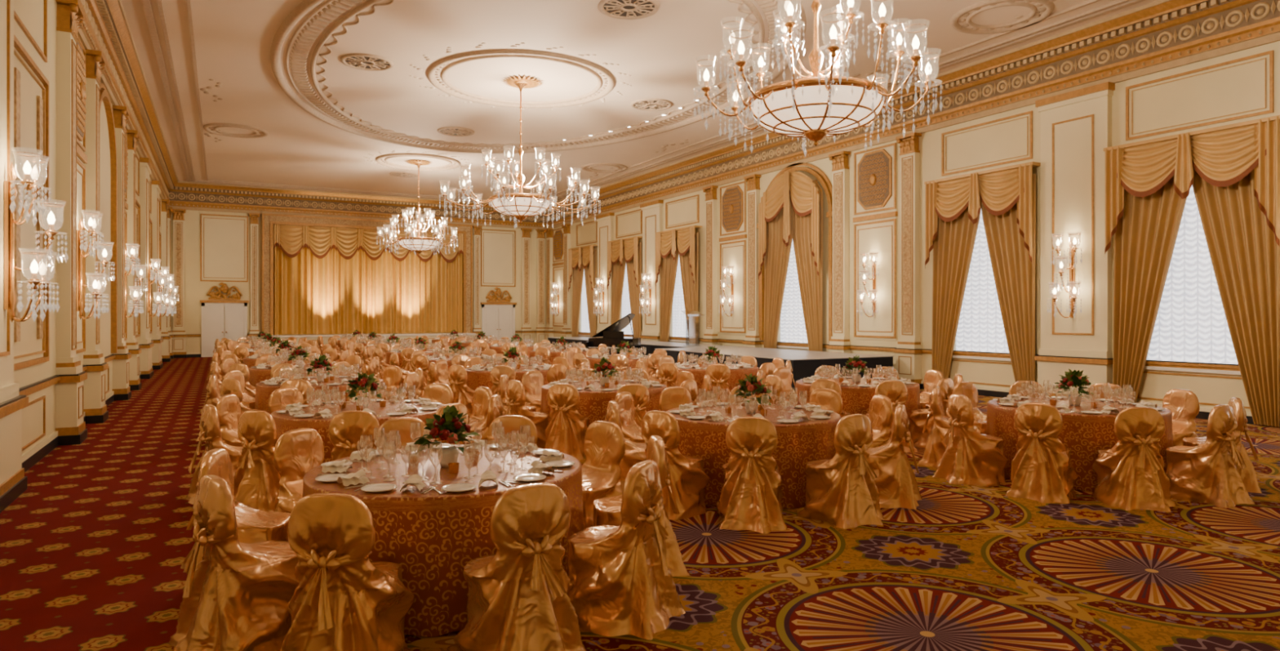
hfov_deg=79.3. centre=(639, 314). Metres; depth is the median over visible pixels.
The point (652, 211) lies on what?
pier
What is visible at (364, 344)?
dining table
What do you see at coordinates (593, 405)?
dining table
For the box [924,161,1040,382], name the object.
drapery
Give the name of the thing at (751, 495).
chair
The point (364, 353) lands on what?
chair
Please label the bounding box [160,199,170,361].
pilaster
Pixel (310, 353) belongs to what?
chair
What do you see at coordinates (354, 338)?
chair
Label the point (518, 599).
chair
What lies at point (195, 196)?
trim
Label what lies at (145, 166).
pier
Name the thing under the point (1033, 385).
glasses
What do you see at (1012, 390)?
chair
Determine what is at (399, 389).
glasses
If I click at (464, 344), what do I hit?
dining table
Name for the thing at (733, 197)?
wall panel
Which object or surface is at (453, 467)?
plates
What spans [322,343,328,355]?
chair
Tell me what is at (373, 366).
chair
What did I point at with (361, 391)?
chair
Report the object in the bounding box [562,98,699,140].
recessed light
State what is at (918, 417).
chair
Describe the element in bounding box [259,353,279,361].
chair
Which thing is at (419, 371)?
chair
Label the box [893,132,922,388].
pilaster
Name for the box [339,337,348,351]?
chair
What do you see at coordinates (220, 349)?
chair
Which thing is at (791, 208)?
drapery
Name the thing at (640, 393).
chair
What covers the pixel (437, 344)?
glasses
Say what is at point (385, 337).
glasses
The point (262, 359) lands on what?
chair
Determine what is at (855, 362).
flower centerpiece
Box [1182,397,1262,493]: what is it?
chair
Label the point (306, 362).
chair
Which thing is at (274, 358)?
glasses
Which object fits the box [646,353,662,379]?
chair
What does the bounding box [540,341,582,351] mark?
glasses
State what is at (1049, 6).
trim
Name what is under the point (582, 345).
chair
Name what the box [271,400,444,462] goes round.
dining table
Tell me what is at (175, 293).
wall sconce
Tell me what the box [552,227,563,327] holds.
grille panel
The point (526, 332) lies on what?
pilaster
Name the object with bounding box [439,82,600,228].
crystal chandelier
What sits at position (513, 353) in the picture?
flower centerpiece
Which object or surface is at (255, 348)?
folded napkins
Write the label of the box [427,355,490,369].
dining table
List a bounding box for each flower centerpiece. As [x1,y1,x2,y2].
[257,331,266,339]
[261,333,273,344]
[268,336,282,347]
[275,340,294,356]
[287,345,309,366]
[305,354,336,381]
[345,370,384,408]
[352,328,362,336]
[367,331,378,340]
[386,333,399,344]
[413,336,427,350]
[413,404,479,466]
[448,340,466,355]
[449,328,458,338]
[475,331,486,339]
[501,346,524,368]
[510,333,523,346]
[553,336,568,351]
[591,356,620,385]
[615,340,631,355]
[702,346,723,364]
[732,373,772,413]
[840,354,868,382]
[1053,368,1093,405]
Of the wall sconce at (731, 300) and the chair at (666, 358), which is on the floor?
the chair at (666, 358)
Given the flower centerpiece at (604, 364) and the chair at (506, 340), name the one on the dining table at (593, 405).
the flower centerpiece at (604, 364)
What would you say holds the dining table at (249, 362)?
on the floor
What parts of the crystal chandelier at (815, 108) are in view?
lamp shade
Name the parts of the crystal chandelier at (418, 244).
lamp shade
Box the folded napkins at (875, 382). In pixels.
[803,373,911,386]
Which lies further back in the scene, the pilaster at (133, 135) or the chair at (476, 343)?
the chair at (476, 343)
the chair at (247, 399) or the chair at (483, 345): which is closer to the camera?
the chair at (247, 399)
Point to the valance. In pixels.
(291, 239)
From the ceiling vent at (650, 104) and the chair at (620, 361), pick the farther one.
the ceiling vent at (650, 104)
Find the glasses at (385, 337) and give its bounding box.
[355,335,387,342]
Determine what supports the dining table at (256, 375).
on the floor
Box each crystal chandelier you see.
[376,163,457,254]
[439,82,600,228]
[693,0,942,152]
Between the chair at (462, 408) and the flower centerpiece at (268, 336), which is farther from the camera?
the flower centerpiece at (268, 336)
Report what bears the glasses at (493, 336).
on the dining table at (464, 344)
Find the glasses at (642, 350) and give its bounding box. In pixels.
[600,346,646,357]
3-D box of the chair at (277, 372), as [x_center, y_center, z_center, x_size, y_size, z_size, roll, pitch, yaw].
[-5.795,1.335,12.771,0.688,0.930,0.604,0,0,41]
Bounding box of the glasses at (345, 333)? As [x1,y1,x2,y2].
[342,333,366,339]
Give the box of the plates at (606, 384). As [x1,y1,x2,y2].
[547,379,662,391]
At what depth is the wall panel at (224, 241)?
32.98 m
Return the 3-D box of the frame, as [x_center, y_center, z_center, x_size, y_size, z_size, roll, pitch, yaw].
[-12.364,-1.740,35.765,9.280,5.280,0.340,0,0,-29]
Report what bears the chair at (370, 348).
on the floor
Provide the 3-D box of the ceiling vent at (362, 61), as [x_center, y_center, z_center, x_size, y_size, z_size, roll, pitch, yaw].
[-5.937,-5.480,16.803,1.100,0.040,1.100,0,0,-29]
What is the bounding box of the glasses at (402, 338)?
[375,337,410,346]
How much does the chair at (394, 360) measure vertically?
0.930 m
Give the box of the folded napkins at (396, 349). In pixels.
[391,347,439,351]
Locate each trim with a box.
[13,0,48,450]
[18,0,178,471]
[99,83,117,393]
[135,152,140,337]
[142,0,1146,201]
[149,178,152,333]
[159,197,160,330]
[168,181,546,357]
[270,0,806,153]
[543,0,1279,426]
[615,208,642,238]
[665,194,698,342]
[756,162,832,350]
[941,111,1032,386]
[1125,49,1273,408]
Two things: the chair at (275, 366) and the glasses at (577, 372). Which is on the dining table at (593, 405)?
the glasses at (577, 372)
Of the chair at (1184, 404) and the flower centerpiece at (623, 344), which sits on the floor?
the chair at (1184, 404)
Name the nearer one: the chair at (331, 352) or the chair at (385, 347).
the chair at (331, 352)
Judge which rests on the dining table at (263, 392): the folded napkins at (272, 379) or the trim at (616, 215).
the folded napkins at (272, 379)
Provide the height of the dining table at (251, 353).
0.769 m
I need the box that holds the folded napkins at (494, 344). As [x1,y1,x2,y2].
[492,342,531,346]
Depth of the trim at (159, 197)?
28.53 m
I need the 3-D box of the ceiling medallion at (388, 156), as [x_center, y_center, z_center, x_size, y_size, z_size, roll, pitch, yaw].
[-7.963,-5.468,27.766,3.787,0.115,3.787,0,0,-29]
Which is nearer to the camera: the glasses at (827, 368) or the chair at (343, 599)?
the chair at (343, 599)
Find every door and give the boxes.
[200,300,248,356]
[480,302,516,343]
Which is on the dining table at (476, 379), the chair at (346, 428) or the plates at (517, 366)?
the plates at (517, 366)
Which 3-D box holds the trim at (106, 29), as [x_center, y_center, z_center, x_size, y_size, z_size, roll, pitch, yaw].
[-9.962,-1.850,14.638,0.460,7.300,39.835,0,0,-29]
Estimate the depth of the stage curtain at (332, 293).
35.63 m
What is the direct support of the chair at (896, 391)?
on the floor
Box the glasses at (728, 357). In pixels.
[683,352,741,368]
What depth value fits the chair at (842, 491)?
6.67 m
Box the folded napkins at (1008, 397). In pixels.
[997,392,1157,413]
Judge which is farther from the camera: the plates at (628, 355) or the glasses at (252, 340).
the glasses at (252, 340)
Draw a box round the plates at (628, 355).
[588,354,648,359]
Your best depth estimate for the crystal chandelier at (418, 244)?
27.48 m
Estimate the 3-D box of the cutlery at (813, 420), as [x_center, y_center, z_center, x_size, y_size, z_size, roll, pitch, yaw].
[1.161,1.020,8.027,1.680,0.004,1.600,0,0,-29]
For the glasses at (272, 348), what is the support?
on the dining table at (249, 362)
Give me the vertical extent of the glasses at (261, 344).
0.241 m
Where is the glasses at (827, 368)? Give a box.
[816,364,897,385]
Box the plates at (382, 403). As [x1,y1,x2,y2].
[275,398,441,417]
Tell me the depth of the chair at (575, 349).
20.36 m
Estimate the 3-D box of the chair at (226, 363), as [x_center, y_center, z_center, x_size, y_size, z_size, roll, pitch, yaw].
[-8.008,1.335,15.213,0.664,0.930,0.667,0,0,3]
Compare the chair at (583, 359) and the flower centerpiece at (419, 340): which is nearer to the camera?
the chair at (583, 359)
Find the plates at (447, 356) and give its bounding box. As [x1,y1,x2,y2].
[431,355,490,359]
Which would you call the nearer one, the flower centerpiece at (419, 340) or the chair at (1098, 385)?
the chair at (1098, 385)
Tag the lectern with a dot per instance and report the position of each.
(688, 313)
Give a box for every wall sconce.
[4,147,68,322]
[76,209,115,319]
[124,243,147,317]
[147,258,168,316]
[158,267,175,316]
[167,274,178,315]
[549,282,559,315]
[593,277,604,315]
[639,272,652,315]
[719,265,734,316]
[857,251,879,316]
[1046,232,1082,317]
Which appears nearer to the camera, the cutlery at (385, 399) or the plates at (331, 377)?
the cutlery at (385, 399)
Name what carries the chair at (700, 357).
on the floor
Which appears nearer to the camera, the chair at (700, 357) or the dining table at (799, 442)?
the dining table at (799, 442)
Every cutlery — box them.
[287,399,442,418]
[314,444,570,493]
[561,380,660,391]
[680,403,834,423]
[996,396,1164,413]
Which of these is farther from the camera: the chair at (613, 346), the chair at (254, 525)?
the chair at (613, 346)
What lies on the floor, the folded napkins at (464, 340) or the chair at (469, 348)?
the chair at (469, 348)
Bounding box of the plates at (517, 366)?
[466,364,548,370]
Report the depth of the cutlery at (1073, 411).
8.13 m
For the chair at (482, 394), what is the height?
0.930 m
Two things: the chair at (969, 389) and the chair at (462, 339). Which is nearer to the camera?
the chair at (969, 389)
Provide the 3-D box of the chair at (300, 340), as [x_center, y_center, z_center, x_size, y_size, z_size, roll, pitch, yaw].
[-12.622,1.335,28.496,0.688,0.930,0.604,0,0,-5]
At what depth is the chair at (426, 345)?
22.79 m
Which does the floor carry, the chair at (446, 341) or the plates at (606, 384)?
the chair at (446, 341)
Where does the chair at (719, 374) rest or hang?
on the floor
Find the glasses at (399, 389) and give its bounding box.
[306,382,415,413]
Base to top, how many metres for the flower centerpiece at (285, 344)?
0.411 m
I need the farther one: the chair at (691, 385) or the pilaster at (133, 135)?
the pilaster at (133, 135)
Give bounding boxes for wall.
[13,0,161,453]
[169,209,546,356]
[552,40,1279,411]
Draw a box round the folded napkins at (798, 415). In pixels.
[679,398,830,420]
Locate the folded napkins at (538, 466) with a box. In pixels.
[321,438,564,491]
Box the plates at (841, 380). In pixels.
[800,376,915,386]
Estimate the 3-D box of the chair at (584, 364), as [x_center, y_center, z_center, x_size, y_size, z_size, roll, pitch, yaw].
[-1.141,1.335,14.282,0.679,0.930,0.640,0,0,6]
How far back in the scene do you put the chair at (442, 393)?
9.71 m
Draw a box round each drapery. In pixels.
[568,244,597,337]
[606,235,642,337]
[655,225,702,343]
[758,171,823,351]
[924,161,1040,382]
[1103,115,1279,426]
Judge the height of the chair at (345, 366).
0.930 m
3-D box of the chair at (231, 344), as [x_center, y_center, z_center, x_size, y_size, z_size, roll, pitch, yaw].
[-13.399,1.335,25.599,0.679,0.930,0.640,0,0,10]
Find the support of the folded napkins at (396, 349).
on the dining table at (388, 353)
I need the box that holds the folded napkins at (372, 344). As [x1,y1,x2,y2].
[368,343,410,346]
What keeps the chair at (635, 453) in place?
on the floor
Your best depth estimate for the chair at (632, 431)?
8.52 m
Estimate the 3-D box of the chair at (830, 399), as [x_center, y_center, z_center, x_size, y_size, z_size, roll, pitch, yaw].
[2.102,1.335,8.976,0.640,0.930,0.679,0,0,34]
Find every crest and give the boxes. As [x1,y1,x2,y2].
[206,282,242,299]
[485,286,511,302]
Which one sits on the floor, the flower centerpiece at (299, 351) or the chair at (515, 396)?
the chair at (515, 396)
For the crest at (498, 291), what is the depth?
38.68 m
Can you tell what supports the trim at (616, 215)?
attached to the wall at (1239, 88)
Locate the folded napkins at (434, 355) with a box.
[425,353,491,359]
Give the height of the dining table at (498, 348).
0.769 m
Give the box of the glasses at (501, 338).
[499,337,533,346]
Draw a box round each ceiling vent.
[340,53,393,71]
[389,171,417,177]
[437,126,474,136]
[598,0,659,19]
[631,97,672,111]
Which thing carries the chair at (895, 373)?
on the floor
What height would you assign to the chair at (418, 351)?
0.930 m
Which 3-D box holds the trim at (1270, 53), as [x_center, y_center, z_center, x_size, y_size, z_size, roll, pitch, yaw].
[9.646,-1.350,13.430,0.030,5.800,2.300,0,0,-29]
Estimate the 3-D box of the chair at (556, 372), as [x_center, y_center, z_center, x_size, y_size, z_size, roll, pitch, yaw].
[-1.513,1.335,13.666,0.667,0.930,0.664,0,0,-45]
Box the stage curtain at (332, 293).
[273,245,462,334]
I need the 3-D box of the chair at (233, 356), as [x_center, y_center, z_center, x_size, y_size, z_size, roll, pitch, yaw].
[-9.058,1.335,17.269,0.604,0.930,0.688,0,0,23]
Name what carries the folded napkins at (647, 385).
on the dining table at (593, 405)
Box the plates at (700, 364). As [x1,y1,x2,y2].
[680,362,754,368]
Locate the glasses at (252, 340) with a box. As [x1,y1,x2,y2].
[248,337,284,343]
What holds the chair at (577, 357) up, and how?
on the floor
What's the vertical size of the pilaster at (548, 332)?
6.180 m
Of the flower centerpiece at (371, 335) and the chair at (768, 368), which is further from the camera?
the flower centerpiece at (371, 335)
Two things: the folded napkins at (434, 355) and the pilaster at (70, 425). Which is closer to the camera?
the pilaster at (70, 425)
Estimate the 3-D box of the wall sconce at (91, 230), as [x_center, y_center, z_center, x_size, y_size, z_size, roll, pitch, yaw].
[-8.506,-0.759,12.062,0.488,1.677,0.648,0,0,-8]
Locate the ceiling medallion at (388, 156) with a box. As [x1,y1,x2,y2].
[364,150,471,171]
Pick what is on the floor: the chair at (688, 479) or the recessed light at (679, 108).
the chair at (688, 479)
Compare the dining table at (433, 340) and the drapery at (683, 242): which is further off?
the dining table at (433, 340)
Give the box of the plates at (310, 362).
[250,362,332,368]
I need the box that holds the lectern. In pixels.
[681,311,703,346]
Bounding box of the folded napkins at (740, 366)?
[675,360,753,368]
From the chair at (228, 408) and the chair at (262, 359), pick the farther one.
the chair at (262, 359)
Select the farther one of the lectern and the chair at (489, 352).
the lectern
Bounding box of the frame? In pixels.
[262,213,472,334]
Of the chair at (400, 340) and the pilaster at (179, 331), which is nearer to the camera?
the chair at (400, 340)
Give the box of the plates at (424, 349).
[389,348,439,352]
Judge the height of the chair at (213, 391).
0.930 m
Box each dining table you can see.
[243,356,302,368]
[248,350,290,355]
[248,364,329,386]
[250,345,297,350]
[254,376,383,414]
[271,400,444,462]
[302,444,583,636]
[358,342,391,346]
[386,350,439,367]
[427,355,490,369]
[431,338,475,345]
[461,341,490,347]
[465,365,548,389]
[488,344,533,356]
[528,349,586,364]
[540,380,666,425]
[586,355,647,380]
[666,403,840,507]
[678,364,758,400]
[795,377,919,433]
[986,396,1173,491]
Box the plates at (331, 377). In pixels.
[260,375,379,385]
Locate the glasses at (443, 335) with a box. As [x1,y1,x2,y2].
[440,333,468,337]
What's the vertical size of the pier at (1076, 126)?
6.180 m
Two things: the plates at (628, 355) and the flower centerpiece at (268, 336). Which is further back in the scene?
the flower centerpiece at (268, 336)
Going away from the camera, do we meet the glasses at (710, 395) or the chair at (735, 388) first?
the glasses at (710, 395)
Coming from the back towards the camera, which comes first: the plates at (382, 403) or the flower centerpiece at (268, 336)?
the flower centerpiece at (268, 336)
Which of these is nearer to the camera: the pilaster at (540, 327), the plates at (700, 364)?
the plates at (700, 364)
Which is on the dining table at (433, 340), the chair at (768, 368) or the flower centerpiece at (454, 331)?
the flower centerpiece at (454, 331)
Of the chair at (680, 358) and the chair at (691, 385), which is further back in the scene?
the chair at (680, 358)
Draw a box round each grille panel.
[75,35,87,355]
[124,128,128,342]
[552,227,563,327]
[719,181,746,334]
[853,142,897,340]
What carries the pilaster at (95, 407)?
attached to the wall at (31, 12)
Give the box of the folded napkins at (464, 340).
[460,339,501,342]
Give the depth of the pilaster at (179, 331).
32.09 m
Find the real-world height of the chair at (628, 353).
0.929 m
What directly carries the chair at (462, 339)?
on the floor
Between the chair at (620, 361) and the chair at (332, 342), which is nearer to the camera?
the chair at (620, 361)
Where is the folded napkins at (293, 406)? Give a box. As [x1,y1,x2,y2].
[284,395,436,417]
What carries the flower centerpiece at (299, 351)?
on the dining table at (256, 375)
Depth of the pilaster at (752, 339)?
24.30 m
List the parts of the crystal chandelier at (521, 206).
lamp shade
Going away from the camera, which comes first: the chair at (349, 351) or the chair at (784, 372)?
the chair at (784, 372)
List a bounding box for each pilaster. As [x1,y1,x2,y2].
[55,0,87,445]
[83,48,108,423]
[111,105,131,399]
[125,128,141,390]
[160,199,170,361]
[167,206,173,358]
[172,208,186,357]
[248,213,261,340]
[471,225,481,338]
[520,227,533,343]
[534,228,545,342]
[544,228,553,339]
[560,223,570,337]
[701,185,718,344]
[742,173,761,347]
[826,151,850,352]
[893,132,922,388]
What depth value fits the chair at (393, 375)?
12.98 m
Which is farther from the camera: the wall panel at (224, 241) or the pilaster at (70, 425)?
the wall panel at (224, 241)
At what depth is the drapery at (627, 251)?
31.69 m
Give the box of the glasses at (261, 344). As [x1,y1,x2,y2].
[253,342,297,351]
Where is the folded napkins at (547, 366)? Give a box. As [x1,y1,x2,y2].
[471,362,551,370]
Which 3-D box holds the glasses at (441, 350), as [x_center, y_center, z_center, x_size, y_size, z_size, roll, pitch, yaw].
[-4.283,0.903,18.052,1.134,0.241,1.136,0,0,2]
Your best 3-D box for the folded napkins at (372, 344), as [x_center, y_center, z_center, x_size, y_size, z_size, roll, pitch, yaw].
[-7.908,0.983,24.719,1.545,0.077,1.585,0,0,-45]
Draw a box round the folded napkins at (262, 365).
[254,360,335,368]
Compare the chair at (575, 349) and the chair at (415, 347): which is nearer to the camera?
the chair at (575, 349)
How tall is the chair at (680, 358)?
0.930 m
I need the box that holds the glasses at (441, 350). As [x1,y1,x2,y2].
[431,346,481,359]
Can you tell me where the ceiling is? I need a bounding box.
[120,0,1159,204]
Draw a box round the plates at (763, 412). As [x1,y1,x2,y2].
[669,401,833,422]
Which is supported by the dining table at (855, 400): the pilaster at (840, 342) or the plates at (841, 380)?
the plates at (841, 380)
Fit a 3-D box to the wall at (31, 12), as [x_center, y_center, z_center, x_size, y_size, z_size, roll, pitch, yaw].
[-10.265,-1.850,14.453,0.250,7.300,40.400,0,0,-29]
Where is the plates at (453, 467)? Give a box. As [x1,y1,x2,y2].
[315,443,574,492]
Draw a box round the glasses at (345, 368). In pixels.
[279,364,361,384]
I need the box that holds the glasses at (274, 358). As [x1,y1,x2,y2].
[266,353,330,368]
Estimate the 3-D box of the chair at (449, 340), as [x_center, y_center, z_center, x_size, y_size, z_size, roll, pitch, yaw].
[-7.676,1.335,30.464,0.640,0.930,0.679,0,0,-8]
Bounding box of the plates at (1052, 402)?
[993,395,1166,413]
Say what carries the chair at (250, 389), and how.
on the floor
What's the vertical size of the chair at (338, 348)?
0.930 m
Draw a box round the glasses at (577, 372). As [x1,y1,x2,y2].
[564,366,643,389]
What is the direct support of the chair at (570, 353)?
on the floor
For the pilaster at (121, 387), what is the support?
attached to the wall at (31, 12)
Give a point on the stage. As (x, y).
(405, 335)
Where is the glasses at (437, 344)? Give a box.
[400,342,441,351]
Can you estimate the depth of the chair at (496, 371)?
13.12 m
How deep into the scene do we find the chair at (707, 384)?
10.96 m
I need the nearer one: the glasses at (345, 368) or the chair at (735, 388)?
the chair at (735, 388)
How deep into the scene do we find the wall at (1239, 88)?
16.65 m
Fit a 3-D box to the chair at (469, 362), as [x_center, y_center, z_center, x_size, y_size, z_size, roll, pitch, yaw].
[-3.297,1.335,15.634,0.584,0.930,0.678,0,0,-39]
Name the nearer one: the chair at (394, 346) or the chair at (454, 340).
the chair at (394, 346)
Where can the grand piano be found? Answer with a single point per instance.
(611, 335)
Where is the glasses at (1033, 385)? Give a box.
[1016,379,1135,411]
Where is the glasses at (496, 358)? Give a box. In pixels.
[480,354,542,370]
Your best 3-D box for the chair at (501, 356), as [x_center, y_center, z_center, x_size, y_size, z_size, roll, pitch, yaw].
[-3.255,1.337,17.244,0.643,0.925,0.605,0,0,41]
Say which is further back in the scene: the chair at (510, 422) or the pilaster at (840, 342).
the pilaster at (840, 342)
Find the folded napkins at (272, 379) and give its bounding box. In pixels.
[264,373,374,385]
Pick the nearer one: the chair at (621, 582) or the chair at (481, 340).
the chair at (621, 582)
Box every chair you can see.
[168,474,298,650]
[178,448,290,612]
[186,404,242,503]
[195,373,248,441]
[200,360,222,411]
[206,351,222,380]
[209,338,219,364]
[215,341,220,351]
[216,346,223,367]
[216,394,243,446]
[218,342,226,350]
[219,350,231,368]
[220,358,235,381]
[220,377,266,413]
[223,338,232,350]
[224,353,238,363]
[224,369,255,408]
[226,340,238,353]
[228,363,255,397]
[233,346,248,363]
[233,409,280,511]
[234,344,248,349]
[236,337,248,342]
[237,342,250,349]
[249,338,259,344]
[253,348,271,355]
[254,355,275,366]
[255,339,268,345]
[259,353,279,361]
[264,343,278,348]
[268,386,303,413]
[270,346,288,355]
[270,363,295,377]
[272,366,300,378]
[272,427,324,512]
[280,378,314,404]
[280,492,415,650]
[286,339,296,345]
[287,337,296,342]
[297,337,304,343]
[298,342,311,348]
[301,355,319,364]
[306,339,314,346]
[306,346,319,354]
[307,352,319,355]
[313,340,320,355]
[316,336,323,355]
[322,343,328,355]
[323,347,337,363]
[328,336,340,350]
[328,361,350,373]
[328,410,379,460]
[329,338,341,361]
[331,364,357,376]
[338,351,349,361]
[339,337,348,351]
[341,342,346,351]
[345,355,361,373]
[346,339,356,345]
[346,341,355,355]
[346,349,352,355]
[347,384,384,400]
[351,336,362,341]
[352,342,364,371]
[360,346,369,373]
[366,340,378,346]
[366,345,386,363]
[367,358,380,378]
[371,347,389,378]
[373,355,382,379]
[373,376,382,387]
[375,417,430,449]
[376,342,390,361]
[382,365,403,399]
[389,344,403,351]
[389,351,412,373]
[389,353,407,395]
[389,368,425,399]
[395,339,407,344]
[400,347,416,370]
[402,372,420,399]
[406,337,412,344]
[410,342,422,349]
[410,349,425,370]
[410,354,431,397]
[422,382,453,404]
[423,343,435,350]
[425,361,439,387]
[433,402,469,444]
[435,359,450,386]
[439,336,450,346]
[439,346,448,355]
[440,338,444,347]
[442,337,448,347]
[442,348,458,356]
[446,482,586,650]
[448,364,475,417]
[450,338,464,354]
[450,354,470,366]
[457,337,466,341]
[464,346,473,355]
[464,356,484,368]
[464,394,504,444]
[466,386,492,432]
[471,344,476,355]
[472,340,479,355]
[475,338,486,342]
[479,342,489,355]
[481,348,497,355]
[487,414,537,445]
[489,339,502,345]
[489,364,515,400]
[490,353,506,364]
[497,374,536,415]
[501,338,510,343]
[502,342,515,365]
[505,379,548,448]
[506,355,527,365]
[513,346,532,365]
[515,339,527,344]
[518,343,528,363]
[521,369,544,412]
[533,342,543,349]
[534,346,551,364]
[541,339,550,343]
[542,343,555,349]
[544,383,589,459]
[546,364,568,382]
[551,356,568,380]
[560,351,574,380]
[565,349,574,369]
[566,346,582,353]
[566,459,685,639]
[571,352,586,377]
[572,368,599,381]
[573,342,586,349]
[579,358,591,368]
[579,361,590,368]
[582,420,625,528]
[585,348,600,356]
[593,435,689,576]
[597,343,606,349]
[598,346,608,355]
[604,400,646,488]
[608,353,629,380]
[611,345,616,354]
[614,391,644,442]
[616,383,649,426]
[621,347,637,355]
[622,368,648,382]
[635,360,649,382]
[638,357,661,383]
[641,409,710,519]
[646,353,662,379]
[653,348,666,355]
[657,355,674,380]
[658,362,679,387]
[658,386,691,411]
[675,370,694,386]
[677,351,686,364]
[680,379,698,404]
[696,374,714,404]
[697,355,717,364]
[705,363,730,402]
[715,416,786,533]
[728,385,764,403]
[738,355,757,366]
[755,369,789,401]
[759,362,775,380]
[764,374,783,404]
[772,357,784,368]
[773,366,795,404]
[785,360,795,389]
[795,413,884,528]
[808,387,842,414]
[809,378,850,417]
[814,365,839,377]
[865,380,916,452]
[867,404,922,509]
[868,394,893,447]
[871,366,898,379]
[909,377,954,447]
[917,386,977,468]
[920,368,943,408]
[925,373,964,408]
[932,393,1007,486]
[952,381,986,434]
[1005,402,1078,503]
[1008,380,1044,396]
[1088,382,1125,400]
[1091,406,1176,511]
[1162,388,1199,445]
[1165,404,1254,507]
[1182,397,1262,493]
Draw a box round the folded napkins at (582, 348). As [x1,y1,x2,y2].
[533,346,588,351]
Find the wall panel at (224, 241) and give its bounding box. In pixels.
[200,213,248,281]
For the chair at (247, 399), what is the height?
0.930 m
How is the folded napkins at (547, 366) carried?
on the dining table at (476, 379)
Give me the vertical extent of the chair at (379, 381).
0.930 m
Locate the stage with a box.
[271,332,475,345]
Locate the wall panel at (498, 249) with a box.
[480,228,515,286]
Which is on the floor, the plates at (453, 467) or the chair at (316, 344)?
the chair at (316, 344)
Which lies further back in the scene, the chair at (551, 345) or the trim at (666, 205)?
the trim at (666, 205)
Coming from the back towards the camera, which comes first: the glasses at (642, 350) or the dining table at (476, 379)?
the glasses at (642, 350)
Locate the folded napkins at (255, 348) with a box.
[247,346,297,351]
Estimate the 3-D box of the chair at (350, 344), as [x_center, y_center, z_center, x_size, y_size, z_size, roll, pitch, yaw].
[-9.224,1.335,24.936,0.664,0.930,0.667,0,0,14]
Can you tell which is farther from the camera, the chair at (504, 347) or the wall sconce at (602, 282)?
the wall sconce at (602, 282)
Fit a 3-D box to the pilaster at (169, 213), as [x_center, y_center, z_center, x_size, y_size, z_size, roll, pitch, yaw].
[-19.290,-1.290,31.629,0.280,6.180,0.660,0,0,-29]
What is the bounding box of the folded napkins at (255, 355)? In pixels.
[248,352,319,358]
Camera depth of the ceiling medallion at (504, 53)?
17.74 m
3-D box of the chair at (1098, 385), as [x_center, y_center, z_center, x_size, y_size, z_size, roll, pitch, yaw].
[5.802,1.337,9.658,0.605,0.925,0.643,0,0,42]
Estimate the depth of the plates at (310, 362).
14.63 m
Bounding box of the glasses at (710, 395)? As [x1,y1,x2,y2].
[696,385,807,419]
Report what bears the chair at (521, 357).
on the floor
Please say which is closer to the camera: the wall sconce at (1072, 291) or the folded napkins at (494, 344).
the wall sconce at (1072, 291)
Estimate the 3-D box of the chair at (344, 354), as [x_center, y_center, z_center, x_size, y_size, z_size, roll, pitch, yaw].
[-7.167,1.335,18.375,0.679,0.930,0.640,0,0,-8]
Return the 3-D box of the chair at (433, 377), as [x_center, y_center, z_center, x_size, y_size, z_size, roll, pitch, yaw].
[-3.666,1.335,14.108,0.688,0.930,0.604,0,0,-30]
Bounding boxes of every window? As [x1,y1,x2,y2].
[578,269,590,336]
[622,265,633,334]
[669,255,688,342]
[777,240,808,349]
[951,209,1010,360]
[1144,184,1240,374]
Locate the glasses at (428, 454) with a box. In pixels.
[356,420,535,484]
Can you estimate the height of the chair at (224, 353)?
0.930 m
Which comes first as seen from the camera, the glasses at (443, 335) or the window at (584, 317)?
the glasses at (443, 335)
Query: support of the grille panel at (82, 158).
attached to the wall at (31, 12)
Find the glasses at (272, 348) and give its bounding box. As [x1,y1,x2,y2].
[257,346,311,358]
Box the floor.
[0,356,1279,650]
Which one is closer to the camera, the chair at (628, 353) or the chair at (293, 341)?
the chair at (628, 353)
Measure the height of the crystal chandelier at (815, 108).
3.500 m
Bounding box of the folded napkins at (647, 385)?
[549,376,659,390]
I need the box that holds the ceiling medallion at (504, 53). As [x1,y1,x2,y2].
[409,42,631,110]
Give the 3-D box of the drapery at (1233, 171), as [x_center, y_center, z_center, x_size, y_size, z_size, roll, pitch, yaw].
[9.472,-0.670,13.336,0.386,4.900,2.760,0,0,-29]
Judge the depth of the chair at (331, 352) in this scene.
19.75 m
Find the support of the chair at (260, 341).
on the floor
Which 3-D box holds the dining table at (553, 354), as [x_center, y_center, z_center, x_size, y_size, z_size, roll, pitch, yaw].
[-2.217,1.409,21.780,1.844,0.769,1.839,0,0,-25]
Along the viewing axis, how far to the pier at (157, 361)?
25.30 m
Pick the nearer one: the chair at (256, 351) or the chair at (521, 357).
the chair at (521, 357)
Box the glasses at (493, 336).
[466,335,497,342]
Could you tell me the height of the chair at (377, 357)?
0.930 m
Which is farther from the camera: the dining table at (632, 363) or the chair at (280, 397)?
the dining table at (632, 363)
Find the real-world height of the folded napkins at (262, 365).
0.077 m
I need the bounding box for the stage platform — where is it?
[546,336,893,390]
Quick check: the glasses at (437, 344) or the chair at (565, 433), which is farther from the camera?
the glasses at (437, 344)
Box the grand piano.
[585,313,640,353]
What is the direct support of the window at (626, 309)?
in the wall at (1239, 88)
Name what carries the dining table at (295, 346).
on the floor
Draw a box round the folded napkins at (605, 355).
[591,352,651,358]
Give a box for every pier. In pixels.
[0,0,28,512]
[139,157,154,378]
[151,180,163,368]
[594,212,614,337]
[639,200,663,341]
[1034,81,1115,398]
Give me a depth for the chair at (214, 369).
14.20 m
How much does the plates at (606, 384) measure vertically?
0.060 m

